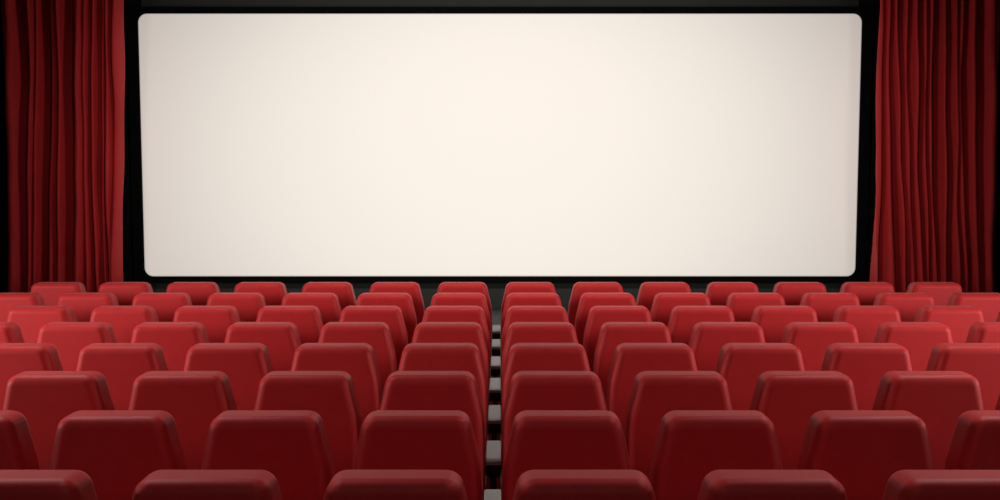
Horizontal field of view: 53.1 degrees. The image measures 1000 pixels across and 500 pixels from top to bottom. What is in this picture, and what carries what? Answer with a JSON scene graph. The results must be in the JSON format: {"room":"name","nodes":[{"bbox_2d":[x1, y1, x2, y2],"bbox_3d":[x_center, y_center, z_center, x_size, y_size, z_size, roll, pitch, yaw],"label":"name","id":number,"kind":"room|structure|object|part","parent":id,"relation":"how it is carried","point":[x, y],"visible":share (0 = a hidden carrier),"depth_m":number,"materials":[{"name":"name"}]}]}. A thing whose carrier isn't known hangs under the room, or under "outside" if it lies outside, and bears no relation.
{"room":"auditorium","nodes":[
{"label":"auditorium","id":0,"kind":"room"},
{"bbox_2d":[425,307,567,499],"bbox_3d":[0.000,1.775,5.822,18.400,0.100,21.350,0,4,0],"label":"floor","id":1,"kind":"structure","parent":0,"point":[496,311],"depth_m":14.82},
{"bbox_2d":[0,322,24,342],"bbox_3d":[-3.777,1.053,7.667,0.686,1.068,0.676,0,4,0],"label":"chair","id":2,"kind":"object","parent":1,"relation":"on","point":[10,332],"visible":0.11,"depth_m":7.33,"materials":[{"name":"red fabric"}]},
{"bbox_2d":[0,410,39,469],"bbox_3d":[-2.401,1.261,4.857,0.686,1.068,0.676,0,4,0],"label":"chair","id":3,"kind":"object","parent":1,"relation":"on","point":[17,448],"visible":0.55,"depth_m":4.53,"materials":[{"name":"red fabric"}]},
{"bbox_2d":[0,293,44,321],"bbox_3d":[-4.465,0.914,9.539,0.686,1.068,0.676,0,4,0],"label":"chair","id":4,"kind":"object","parent":1,"relation":"on","point":[8,301],"visible":0.09,"depth_m":9.18,"materials":[{"name":"red fabric"}]},
{"bbox_2d":[0,343,62,409],"bbox_3d":[-3.089,1.122,6.730,0.686,1.068,0.676,0,4,0],"label":"chair","id":5,"kind":"object","parent":1,"relation":"on","point":[15,358],"visible":0.16,"depth_m":6.37,"materials":[{"name":"red fabric"}]},
{"bbox_2d":[7,306,76,342],"bbox_3d":[-3.777,0.984,8.603,0.686,1.068,0.676,0,4,0],"label":"chair","id":6,"kind":"object","parent":1,"relation":"on","point":[30,319],"visible":0.14,"depth_m":8.24,"materials":[{"name":"red fabric"}]},
{"bbox_2d":[0,470,97,499],"bbox_3d":[-1.713,1.330,3.921,0.686,1.068,0.676,0,4,0],"label":"chair","id":7,"kind":"object","parent":1,"relation":"on","point":[14,484],"visible":1,"depth_m":3.57,"materials":[{"name":"red fabric"}]},
{"bbox_2d":[30,282,85,305],"bbox_3d":[-4.465,0.845,10.476,0.686,1.068,0.676,0,4,0],"label":"chair","id":8,"kind":"object","parent":1,"relation":"on","point":[50,292],"visible":0.09,"depth_m":10.11,"materials":[{"name":"red fabric"}]},
{"bbox_2d":[3,371,114,469],"bbox_3d":[-2.401,1.192,5.794,0.686,1.068,0.676,0,4,0],"label":"chair","id":9,"kind":"object","parent":1,"relation":"on","point":[44,398],"visible":0.2,"depth_m":5.44,"materials":[{"name":"red fabric"}]},
{"bbox_2d":[1,0,124,292],"bbox_3d":[-6.757,-1.810,15.448,2.120,5.572,0.676,0,4,0],"label":"stage curtain","id":10,"kind":"object","parent":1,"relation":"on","point":[64,60],"visible":0.91,"depth_m":15.37,"materials":[{"name":"red fabric"}]},
{"bbox_2d":[37,322,116,370],"bbox_3d":[-3.089,1.053,7.667,0.686,1.068,0.676,0,4,0],"label":"chair","id":11,"kind":"object","parent":1,"relation":"on","point":[68,338],"visible":0.17,"depth_m":7.31,"materials":[{"name":"red fabric"}]},
{"bbox_2d":[57,293,118,321],"bbox_3d":[-3.777,0.914,9.539,0.686,1.068,0.676,0,4,0],"label":"chair","id":12,"kind":"object","parent":1,"relation":"on","point":[83,304],"visible":0.1,"depth_m":9.18,"materials":[{"name":"red fabric"}]},
{"bbox_2d":[50,410,186,499],"bbox_3d":[-1.713,1.261,4.857,0.686,1.068,0.676,0,4,0],"label":"chair","id":13,"kind":"object","parent":1,"relation":"on","point":[117,449],"visible":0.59,"depth_m":4.50,"materials":[{"name":"red fabric"}]},
{"bbox_2d":[76,343,167,409],"bbox_3d":[-2.401,1.122,6.730,0.686,1.068,0.676,0,4,0],"label":"chair","id":14,"kind":"object","parent":1,"relation":"on","point":[120,364],"visible":0.11,"depth_m":6.37,"materials":[{"name":"red fabric"}]},
{"bbox_2d":[90,306,158,342],"bbox_3d":[-3.089,0.984,8.603,0.686,1.068,0.676,0,4,0],"label":"chair","id":15,"kind":"object","parent":1,"relation":"on","point":[123,320],"visible":0.11,"depth_m":8.24,"materials":[{"name":"red fabric"}]},
{"bbox_2d":[98,282,152,305],"bbox_3d":[-3.777,0.845,10.476,0.686,1.068,0.676,0,4,0],"label":"chair","id":16,"kind":"object","parent":1,"relation":"on","point":[125,292],"visible":0.12,"depth_m":10.11,"materials":[{"name":"red fabric"}]},
{"bbox_2d":[132,293,192,321],"bbox_3d":[-3.089,0.914,9.539,0.686,1.068,0.676,0,4,0],"label":"chair","id":17,"kind":"object","parent":1,"relation":"on","point":[165,305],"visible":0.12,"depth_m":9.18,"materials":[{"name":"red fabric"}]},
{"bbox_2d":[131,322,208,370],"bbox_3d":[-2.401,1.053,7.667,0.686,1.068,0.676,0,4,0],"label":"chair","id":18,"kind":"object","parent":1,"relation":"on","point":[175,339],"visible":0.18,"depth_m":7.31,"materials":[{"name":"red fabric"}]},
{"bbox_2d":[128,371,237,469],"bbox_3d":[-1.713,1.192,5.794,0.686,1.068,0.676,0,4,0],"label":"chair","id":19,"kind":"object","parent":1,"relation":"on","point":[194,399],"visible":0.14,"depth_m":5.44,"materials":[{"name":"red fabric"}]},
{"bbox_2d":[166,282,219,305],"bbox_3d":[-3.089,0.845,10.476,0.686,1.068,0.676,0,4,0],"label":"chair","id":20,"kind":"object","parent":1,"relation":"on","point":[199,292],"visible":0.09,"depth_m":10.11,"materials":[{"name":"red fabric"}]},
{"bbox_2d":[173,306,240,342],"bbox_3d":[-2.401,0.984,8.603,0.686,1.068,0.676,0,4,0],"label":"chair","id":21,"kind":"object","parent":1,"relation":"on","point":[216,320],"visible":0.23,"depth_m":8.24,"materials":[{"name":"red fabric"}]},
{"bbox_2d":[132,470,282,499],"bbox_3d":[-1.025,1.330,3.921,0.686,1.068,0.676,0,4,0],"label":"chair","id":22,"kind":"object","parent":1,"relation":"on","point":[159,484],"visible":1,"depth_m":3.57,"materials":[{"name":"red fabric"}]},
{"bbox_2d":[184,343,273,409],"bbox_3d":[-1.713,1.122,6.730,0.686,1.068,0.676,0,4,0],"label":"chair","id":23,"kind":"object","parent":1,"relation":"on","point":[245,365],"visible":0.17,"depth_m":6.37,"materials":[{"name":"red fabric"}]},
{"bbox_2d":[207,293,265,321],"bbox_3d":[-2.401,0.914,9.539,0.686,1.068,0.676,0,4,0],"label":"chair","id":24,"kind":"object","parent":1,"relation":"on","point":[248,305],"visible":0.09,"depth_m":9.18,"materials":[{"name":"red fabric"}]},
{"bbox_2d":[234,282,287,305],"bbox_3d":[-2.401,0.845,10.476,0.686,1.068,0.676,0,4,0],"label":"chair","id":25,"kind":"object","parent":1,"relation":"on","point":[273,293],"visible":0.17,"depth_m":10.11,"materials":[{"name":"red fabric"}]},
{"bbox_2d":[225,322,301,370],"bbox_3d":[-1.713,1.053,7.667,0.686,1.068,0.676,0,4,0],"label":"chair","id":26,"kind":"object","parent":1,"relation":"on","point":[281,339],"visible":0.14,"depth_m":7.31,"materials":[{"name":"red fabric"}]},
{"bbox_2d":[202,410,334,499],"bbox_3d":[-1.025,1.261,4.857,0.686,1.068,0.676,0,4,0],"label":"chair","id":27,"kind":"object","parent":1,"relation":"on","point":[293,446],"visible":0.62,"depth_m":4.50,"materials":[{"name":"red fabric"}]},
{"bbox_2d":[256,306,323,343],"bbox_3d":[-1.713,0.984,8.603,0.686,1.068,0.676,0,4,0],"label":"chair","id":28,"kind":"object","parent":1,"relation":"on","point":[308,321],"visible":0.16,"depth_m":8.24,"materials":[{"name":"red fabric"}]},
{"bbox_2d":[254,371,361,474],"bbox_3d":[-1.025,1.192,5.794,0.686,1.068,0.676,0,4,0],"label":"chair","id":29,"kind":"object","parent":1,"relation":"on","point":[332,395],"visible":0.33,"depth_m":5.44,"materials":[{"name":"red fabric"}]},
{"bbox_2d":[281,293,341,324],"bbox_3d":[-1.713,0.914,9.539,0.686,1.068,0.676,0,4,0],"label":"chair","id":30,"kind":"object","parent":1,"relation":"on","point":[328,304],"visible":0.17,"depth_m":9.18,"materials":[{"name":"red fabric"}]},
{"bbox_2d":[302,282,356,310],"bbox_3d":[-1.713,0.845,10.476,0.686,1.068,0.676,0,4,0],"label":"chair","id":31,"kind":"object","parent":1,"relation":"on","point":[344,291],"visible":0.15,"depth_m":10.11,"materials":[{"name":"red fabric"}]},
{"bbox_2d":[291,343,381,422],"bbox_3d":[-1.025,1.122,6.730,0.686,1.068,0.676,0,4,0],"label":"chair","id":32,"kind":"object","parent":1,"relation":"on","point":[358,360],"visible":0.19,"depth_m":6.37,"materials":[{"name":"red fabric"}]},
{"bbox_2d":[318,322,396,394],"bbox_3d":[-1.025,1.053,7.667,0.686,1.068,0.676,0,4,0],"label":"chair","id":33,"kind":"object","parent":1,"relation":"on","point":[377,335],"visible":0.2,"depth_m":7.31,"materials":[{"name":"red fabric"}]},
{"bbox_2d":[339,306,407,370],"bbox_3d":[-1.025,0.984,8.603,0.686,1.068,0.676,0,4,0],"label":"chair","id":34,"kind":"object","parent":1,"relation":"on","point":[392,316],"visible":0.2,"depth_m":8.24,"materials":[{"name":"red fabric"}]},
{"bbox_2d":[356,293,416,343],"bbox_3d":[-1.025,0.914,9.539,0.686,1.068,0.676,0,4,0],"label":"chair","id":35,"kind":"object","parent":1,"relation":"on","point":[404,301],"visible":0.21,"depth_m":9.18,"materials":[{"name":"red fabric"}]},
{"bbox_2d":[324,470,467,499],"bbox_3d":[-0.337,1.330,3.921,0.686,1.068,0.676,0,4,0],"label":"chair","id":36,"kind":"object","parent":1,"relation":"on","point":[346,484],"visible":1,"depth_m":3.56,"materials":[{"name":"red fabric"}]},
{"bbox_2d":[369,282,424,324],"bbox_3d":[-1.025,0.845,10.476,0.686,1.068,0.676,0,4,0],"label":"chair","id":37,"kind":"object","parent":1,"relation":"on","point":[412,288],"visible":0.3,"depth_m":10.12,"materials":[{"name":"red fabric"}]},
{"bbox_2d":[353,410,500,499],"bbox_3d":[-0.337,1.261,4.857,0.686,1.068,0.676,0,4,0],"label":"chair","id":38,"kind":"object","parent":1,"relation":"on","point":[388,439],"visible":0.84,"depth_m":4.50,"materials":[{"name":"red fabric"}]},
{"bbox_2d":[379,371,500,499],"bbox_3d":[-0.337,1.192,5.794,0.686,1.068,0.676,0,4,0],"label":"chair","id":39,"kind":"object","parent":1,"relation":"on","point":[403,390],"visible":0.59,"depth_m":5.44,"materials":[{"name":"red fabric"}]},
{"bbox_3d":[-0.037,1.457,5.819,0.084,0.535,0.475,0,4,0],"label":"armrest","id":40,"kind":"part","parent":39,"relation":"part of","materials":[{"name":"black metal"}]},
{"bbox_2d":[398,343,500,452],"bbox_3d":[-0.337,1.122,6.730,0.686,1.068,0.676,0,4,0],"label":"chair","id":41,"kind":"object","parent":1,"relation":"on","point":[415,356],"visible":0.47,"depth_m":6.37,"materials":[{"name":"red fabric"}]},
{"bbox_3d":[-0.037,1.388,6.755,0.084,0.535,0.475,0,4,0],"label":"armrest","id":42,"kind":"part","parent":41,"relation":"part of","materials":[{"name":"black metal"}]},
{"bbox_2d":[412,322,500,415],"bbox_3d":[-0.337,1.053,7.667,0.686,1.068,0.676,0,4,0],"label":"chair","id":43,"kind":"object","parent":1,"relation":"on","point":[424,332],"visible":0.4,"depth_m":7.31,"materials":[{"name":"red fabric"}]},
{"bbox_3d":[-0.037,1.319,7.692,0.084,0.535,0.475,0,4,0],"label":"armrest","id":44,"kind":"part","parent":43,"relation":"part of","materials":[{"name":"black metal"}]},
{"bbox_2d":[422,306,500,385],"bbox_3d":[-0.337,0.984,8.603,0.686,1.068,0.676,0,4,0],"label":"chair","id":45,"kind":"object","parent":1,"relation":"on","point":[476,314],"visible":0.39,"depth_m":8.24,"materials":[{"name":"red fabric"}]},
{"bbox_3d":[-0.037,1.249,8.628,0.084,0.535,0.475,0,4,0],"label":"armrest","id":46,"kind":"part","parent":45,"relation":"part of","materials":[{"name":"black metal"}]},
{"bbox_2d":[430,293,500,364],"bbox_3d":[-0.337,0.914,9.539,0.686,1.068,0.676,0,4,0],"label":"chair","id":47,"kind":"object","parent":1,"relation":"on","point":[439,299],"visible":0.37,"depth_m":9.18,"materials":[{"name":"red fabric"}]},
{"bbox_3d":[-0.037,1.180,9.565,0.084,0.535,0.475,0,4,0],"label":"armrest","id":48,"kind":"part","parent":47,"relation":"part of","materials":[{"name":"black metal"}]},
{"bbox_2d":[437,282,500,345],"bbox_3d":[-0.337,0.845,10.476,0.686,1.068,0.676,0,4,0],"label":"chair","id":49,"kind":"object","parent":1,"relation":"on","point":[444,287],"visible":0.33,"depth_m":10.12,"materials":[{"name":"red fabric"}]},
{"bbox_3d":[-0.037,1.111,10.501,0.084,0.535,0.475,0,4,0],"label":"armrest","id":50,"kind":"part","parent":49,"relation":"part of","materials":[{"name":"black metal"}]},
{"bbox_2d":[501,282,555,320],"bbox_3d":[0.351,0.845,10.476,0.686,1.068,0.676,0,4,0],"label":"chair","id":51,"kind":"object","parent":1,"relation":"on","point":[512,287],"visible":0.19,"depth_m":10.11,"materials":[{"name":"red fabric"}]},
{"bbox_2d":[501,293,561,338],"bbox_3d":[0.351,0.914,9.539,0.686,1.068,0.676,0,4,0],"label":"chair","id":52,"kind":"object","parent":1,"relation":"on","point":[513,299],"visible":0.18,"depth_m":9.17,"materials":[{"name":"red fabric"}]},
{"bbox_2d":[501,306,568,362],"bbox_3d":[0.351,0.984,8.603,0.686,1.068,0.676,0,4,0],"label":"chair","id":53,"kind":"object","parent":1,"relation":"on","point":[514,313],"visible":0.2,"depth_m":8.24,"materials":[{"name":"red fabric"}]},
{"bbox_2d":[501,322,577,392],"bbox_3d":[0.351,1.053,7.667,0.686,1.068,0.676,0,4,0],"label":"chair","id":54,"kind":"object","parent":1,"relation":"on","point":[518,332],"visible":0.2,"depth_m":7.30,"materials":[{"name":"red fabric"}]},
{"bbox_2d":[501,343,589,432],"bbox_3d":[0.351,1.122,6.730,0.686,1.068,0.676,0,4,0],"label":"chair","id":55,"kind":"object","parent":1,"relation":"on","point":[521,356],"visible":0.26,"depth_m":6.37,"materials":[{"name":"red fabric"}]},
{"bbox_2d":[501,371,606,473],"bbox_3d":[0.351,1.192,5.794,0.686,1.068,0.676,0,4,0],"label":"chair","id":56,"kind":"object","parent":1,"relation":"on","point":[528,390],"visible":0.41,"depth_m":5.43,"materials":[{"name":"red fabric"}]},
{"bbox_2d":[502,410,630,499],"bbox_3d":[0.351,1.261,4.857,0.686,1.068,0.676,0,4,0],"label":"chair","id":57,"kind":"object","parent":1,"relation":"on","point":[538,439],"visible":0.73,"depth_m":4.50,"materials":[{"name":"red fabric"}]},
{"bbox_2d":[512,470,655,499],"bbox_3d":[0.351,1.330,3.921,0.686,1.068,0.676,0,4,0],"label":"chair","id":58,"kind":"object","parent":1,"relation":"on","point":[532,484],"visible":1,"depth_m":3.56,"materials":[{"name":"red fabric"}]},
{"bbox_2d":[568,282,622,327],"bbox_3d":[1.039,0.845,10.476,0.686,1.068,0.676,0,4,0],"label":"chair","id":59,"kind":"object","parent":1,"relation":"on","point":[579,288],"visible":0.31,"depth_m":10.12,"materials":[{"name":"red fabric"}]},
{"bbox_2d":[575,293,635,345],"bbox_3d":[1.039,0.914,9.539,0.686,1.068,0.676,0,4,0],"label":"chair","id":60,"kind":"object","parent":1,"relation":"on","point":[587,301],"visible":0.24,"depth_m":9.18,"materials":[{"name":"red fabric"}]},
{"bbox_2d":[583,306,651,371],"bbox_3d":[1.039,0.984,8.603,0.686,1.068,0.676,0,4,0],"label":"chair","id":61,"kind":"object","parent":1,"relation":"on","point":[598,315],"visible":0.24,"depth_m":8.24,"materials":[{"name":"red fabric"}]},
{"bbox_2d":[593,322,671,401],"bbox_3d":[1.039,1.053,7.667,0.686,1.068,0.676,0,4,0],"label":"chair","id":62,"kind":"object","parent":1,"relation":"on","point":[611,334],"visible":0.3,"depth_m":7.31,"materials":[{"name":"red fabric"}]},
{"bbox_2d":[606,343,697,431],"bbox_3d":[1.039,1.122,6.730,0.686,1.068,0.676,0,4,0],"label":"chair","id":63,"kind":"object","parent":1,"relation":"on","point":[629,359],"visible":0.22,"depth_m":6.37,"materials":[{"name":"red fabric"}]},
{"bbox_2d":[636,282,690,311],"bbox_3d":[1.727,0.845,10.476,0.686,1.068,0.676,0,4,0],"label":"chair","id":64,"kind":"object","parent":1,"relation":"on","point":[648,290],"visible":0.14,"depth_m":10.11,"materials":[{"name":"red fabric"}]},
{"bbox_2d":[624,371,732,478],"bbox_3d":[1.039,1.192,5.794,0.686,1.068,0.676,0,4,0],"label":"chair","id":65,"kind":"object","parent":1,"relation":"on","point":[654,394],"visible":0.3,"depth_m":5.44,"materials":[{"name":"red fabric"}]},
{"bbox_2d":[650,293,710,325],"bbox_3d":[1.727,0.914,9.539,0.686,1.068,0.676,0,4,0],"label":"chair","id":66,"kind":"object","parent":1,"relation":"on","point":[663,304],"visible":0.16,"depth_m":9.18,"materials":[{"name":"red fabric"}]},
{"bbox_2d":[667,306,734,344],"bbox_3d":[1.727,0.984,8.603,0.686,1.068,0.676,0,4,0],"label":"chair","id":67,"kind":"object","parent":1,"relation":"on","point":[682,320],"visible":0.16,"depth_m":8.24,"materials":[{"name":"red fabric"}]},
{"bbox_2d":[649,410,781,499],"bbox_3d":[1.039,1.261,4.857,0.686,1.068,0.676,0,4,0],"label":"chair","id":68,"kind":"object","parent":1,"relation":"on","point":[690,445],"visible":0.69,"depth_m":4.50,"materials":[{"name":"red fabric"}]},
{"bbox_2d":[688,322,764,370],"bbox_3d":[1.727,1.053,7.667,0.686,1.068,0.676,0,4,0],"label":"chair","id":69,"kind":"object","parent":1,"relation":"on","point":[707,339],"visible":0.14,"depth_m":7.31,"materials":[{"name":"red fabric"}]},
{"bbox_2d":[705,282,758,305],"bbox_3d":[2.415,0.845,10.476,0.686,1.068,0.676,0,4,0],"label":"chair","id":70,"kind":"object","parent":1,"relation":"on","point":[718,293],"visible":0.18,"depth_m":10.11,"materials":[{"name":"red fabric"}]},
{"bbox_2d":[726,293,784,321],"bbox_3d":[2.415,0.914,9.539,0.686,1.068,0.676,0,4,0],"label":"chair","id":71,"kind":"object","parent":1,"relation":"on","point":[742,305],"visible":0.09,"depth_m":9.18,"materials":[{"name":"red fabric"}]},
{"bbox_2d":[715,343,804,409],"bbox_3d":[1.727,1.122,6.730,0.686,1.068,0.676,0,4,0],"label":"chair","id":72,"kind":"object","parent":1,"relation":"on","point":[741,365],"visible":0.18,"depth_m":6.37,"materials":[{"name":"red fabric"}]},
{"bbox_2d":[697,470,846,499],"bbox_3d":[1.039,1.330,3.921,0.686,1.068,0.676,0,4,0],"label":"chair","id":73,"kind":"object","parent":1,"relation":"on","point":[717,484],"visible":1,"depth_m":3.57,"materials":[{"name":"red fabric"}]},
{"bbox_2d":[751,306,817,342],"bbox_3d":[2.415,0.984,8.603,0.686,1.068,0.676,0,4,0],"label":"chair","id":74,"kind":"object","parent":1,"relation":"on","point":[773,320],"visible":0.09,"depth_m":8.24,"materials":[{"name":"red fabric"}]},
{"bbox_2d":[773,282,826,305],"bbox_3d":[3.103,0.845,10.476,0.686,1.068,0.676,0,4,0],"label":"chair","id":75,"kind":"object","parent":1,"relation":"on","point":[792,293],"visible":0.14,"depth_m":10.11,"materials":[{"name":"red fabric"}]},
{"bbox_2d":[749,371,857,469],"bbox_3d":[1.727,1.192,5.794,0.686,1.068,0.676,0,4,0],"label":"chair","id":76,"kind":"object","parent":1,"relation":"on","point":[789,399],"visible":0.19,"depth_m":5.44,"materials":[{"name":"red fabric"}]},
{"bbox_2d":[781,322,858,370],"bbox_3d":[2.415,1.053,7.667,0.686,1.068,0.676,0,4,0],"label":"chair","id":77,"kind":"object","parent":1,"relation":"on","point":[812,339],"visible":0.2,"depth_m":7.31,"materials":[{"name":"red fabric"}]},
{"bbox_2d":[799,293,859,321],"bbox_3d":[3.103,0.914,9.539,0.686,1.068,0.676,0,4,0],"label":"chair","id":78,"kind":"object","parent":1,"relation":"on","point":[825,305],"visible":0.08,"depth_m":9.18,"materials":[{"name":"red fabric"}]},
{"bbox_2d":[797,410,933,499],"bbox_3d":[1.727,1.261,4.857,0.686,1.068,0.676,0,4,0],"label":"chair","id":79,"kind":"object","parent":1,"relation":"on","point":[861,449],"visible":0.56,"depth_m":4.50,"materials":[{"name":"red fabric"}]},
{"bbox_2d":[820,343,911,409],"bbox_3d":[2.415,1.122,6.730,0.686,1.068,0.676,0,4,0],"label":"chair","id":80,"kind":"object","parent":1,"relation":"on","point":[865,364],"visible":0.12,"depth_m":6.37,"materials":[{"name":"red fabric"}]},
{"bbox_2d":[832,306,900,342],"bbox_3d":[3.103,0.984,8.603,0.686,1.068,0.676,0,4,0],"label":"chair","id":81,"kind":"object","parent":1,"relation":"on","point":[866,320],"visible":0.12,"depth_m":8.24,"materials":[{"name":"red fabric"}]},
{"bbox_2d":[839,282,894,305],"bbox_3d":[3.791,0.845,10.476,0.686,1.068,0.676,0,4,0],"label":"chair","id":82,"kind":"object","parent":1,"relation":"on","point":[866,292],"visible":0.11,"depth_m":10.11,"materials":[{"name":"red fabric"}]},
{"bbox_2d":[873,293,934,321],"bbox_3d":[3.791,0.914,9.539,0.686,1.068,0.676,0,4,0],"label":"chair","id":83,"kind":"object","parent":1,"relation":"on","point":[907,304],"visible":0.16,"depth_m":9.18,"materials":[{"name":"red fabric"}]},
{"bbox_2d":[873,322,952,370],"bbox_3d":[3.103,1.053,7.667,0.686,1.068,0.676,0,4,0],"label":"chair","id":84,"kind":"object","parent":1,"relation":"on","point":[919,338],"visible":0.1,"depth_m":7.31,"materials":[{"name":"red fabric"}]},
{"bbox_2d":[872,371,983,469],"bbox_3d":[2.415,1.192,5.794,0.686,1.068,0.676,0,4,0],"label":"chair","id":85,"kind":"object","parent":1,"relation":"on","point":[939,398],"visible":0.23,"depth_m":5.44,"materials":[{"name":"red fabric"}]},
{"bbox_2d":[906,282,961,305],"bbox_3d":[4.479,0.845,10.476,0.686,1.068,0.676,0,4,0],"label":"chair","id":86,"kind":"object","parent":1,"relation":"on","point":[940,292],"visible":0.15,"depth_m":10.11,"materials":[{"name":"red fabric"}]},
{"bbox_2d":[882,470,999,499],"bbox_3d":[1.727,1.330,3.921,0.686,1.068,0.676,0,4,0],"label":"chair","id":87,"kind":"object","parent":1,"relation":"on","point":[903,484],"visible":1,"depth_m":3.57,"materials":[{"name":"red fabric"}]},
{"bbox_2d":[914,306,983,342],"bbox_3d":[3.791,0.984,8.603,0.686,1.068,0.676,0,4,0],"label":"chair","id":88,"kind":"object","parent":1,"relation":"on","point":[959,319],"visible":0.08,"depth_m":8.24,"materials":[{"name":"red fabric"}]},
{"bbox_2d":[925,343,999,409],"bbox_3d":[3.103,1.122,6.730,0.686,1.068,0.676,0,4,0],"label":"chair","id":89,"kind":"object","parent":1,"relation":"on","point":[981,361],"visible":0.19,"depth_m":6.37,"materials":[{"name":"red fabric"}]},
{"bbox_2d":[944,410,999,469],"bbox_3d":[2.415,1.261,4.857,0.686,1.068,0.676,0,4,0],"label":"chair","id":90,"kind":"object","parent":1,"relation":"on","point":[975,442],"visible":0.57,"depth_m":4.51,"materials":[{"name":"red fabric"}]},
{"bbox_2d":[947,293,999,321],"bbox_3d":[4.479,0.914,9.539,0.686,1.068,0.676,0,4,0],"label":"chair","id":91,"kind":"object","parent":1,"relation":"on","point":[989,303],"visible":0.11,"depth_m":9.18,"materials":[{"name":"red fabric"}]},
{"bbox_2d":[965,322,999,342],"bbox_3d":[3.791,1.053,7.667,0.686,1.068,0.676,0,4,0],"label":"chair","id":92,"kind":"object","parent":1,"relation":"on","point":[979,332],"visible":0.19,"depth_m":7.31,"materials":[{"name":"red fabric"}]},
{"bbox_2d":[994,393,999,409],"bbox_3d":[3.103,1.192,5.794,0.686,1.068,0.676,0,4,0],"label":"chair","id":93,"kind":"object","parent":1,"relation":"on","point":[997,407],"visible":0.02,"depth_m":5.58,"materials":[{"name":"red fabric"}]},
{"bbox_2d":[0,0,999,292],"bbox_3d":[0.000,-2.359,16.295,18.400,6.600,0.150,0,4,0],"label":"wall","id":94,"kind":"structure","parent":0,"point":[128,272],"depth_m":16.30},
{"bbox_2d":[141,0,858,306],"bbox_3d":[0.000,-2.352,16.196,11.520,6.600,0.050,0,4,0],"label":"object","id":95,"kind":"structure","parent":94,"relation":"attached to","point":[496,291],"depth_m":16.05,"materials":[{"name":"black"}]},
{"bbox_2d":[126,7,873,282],"bbox_3d":[0.000,-1.664,16.086,11.800,4.386,0.270,0,4,0],"label":"screen","id":96,"kind":"object","parent":94,"relation":"attached to","point":[268,144],"visible":0.98,"depth_m":15.97,"materials":[{"name":"white fabric"}]},
{"bbox_2d":[870,0,999,292],"bbox_3d":[6.792,-1.810,15.447,2.131,5.575,0.686,0,4,0],"label":"stage curtain","id":97,"kind":"object","parent":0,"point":[937,69],"visible":0.94,"depth_m":15.36,"materials":[{"name":"red fabric"}]}
]}

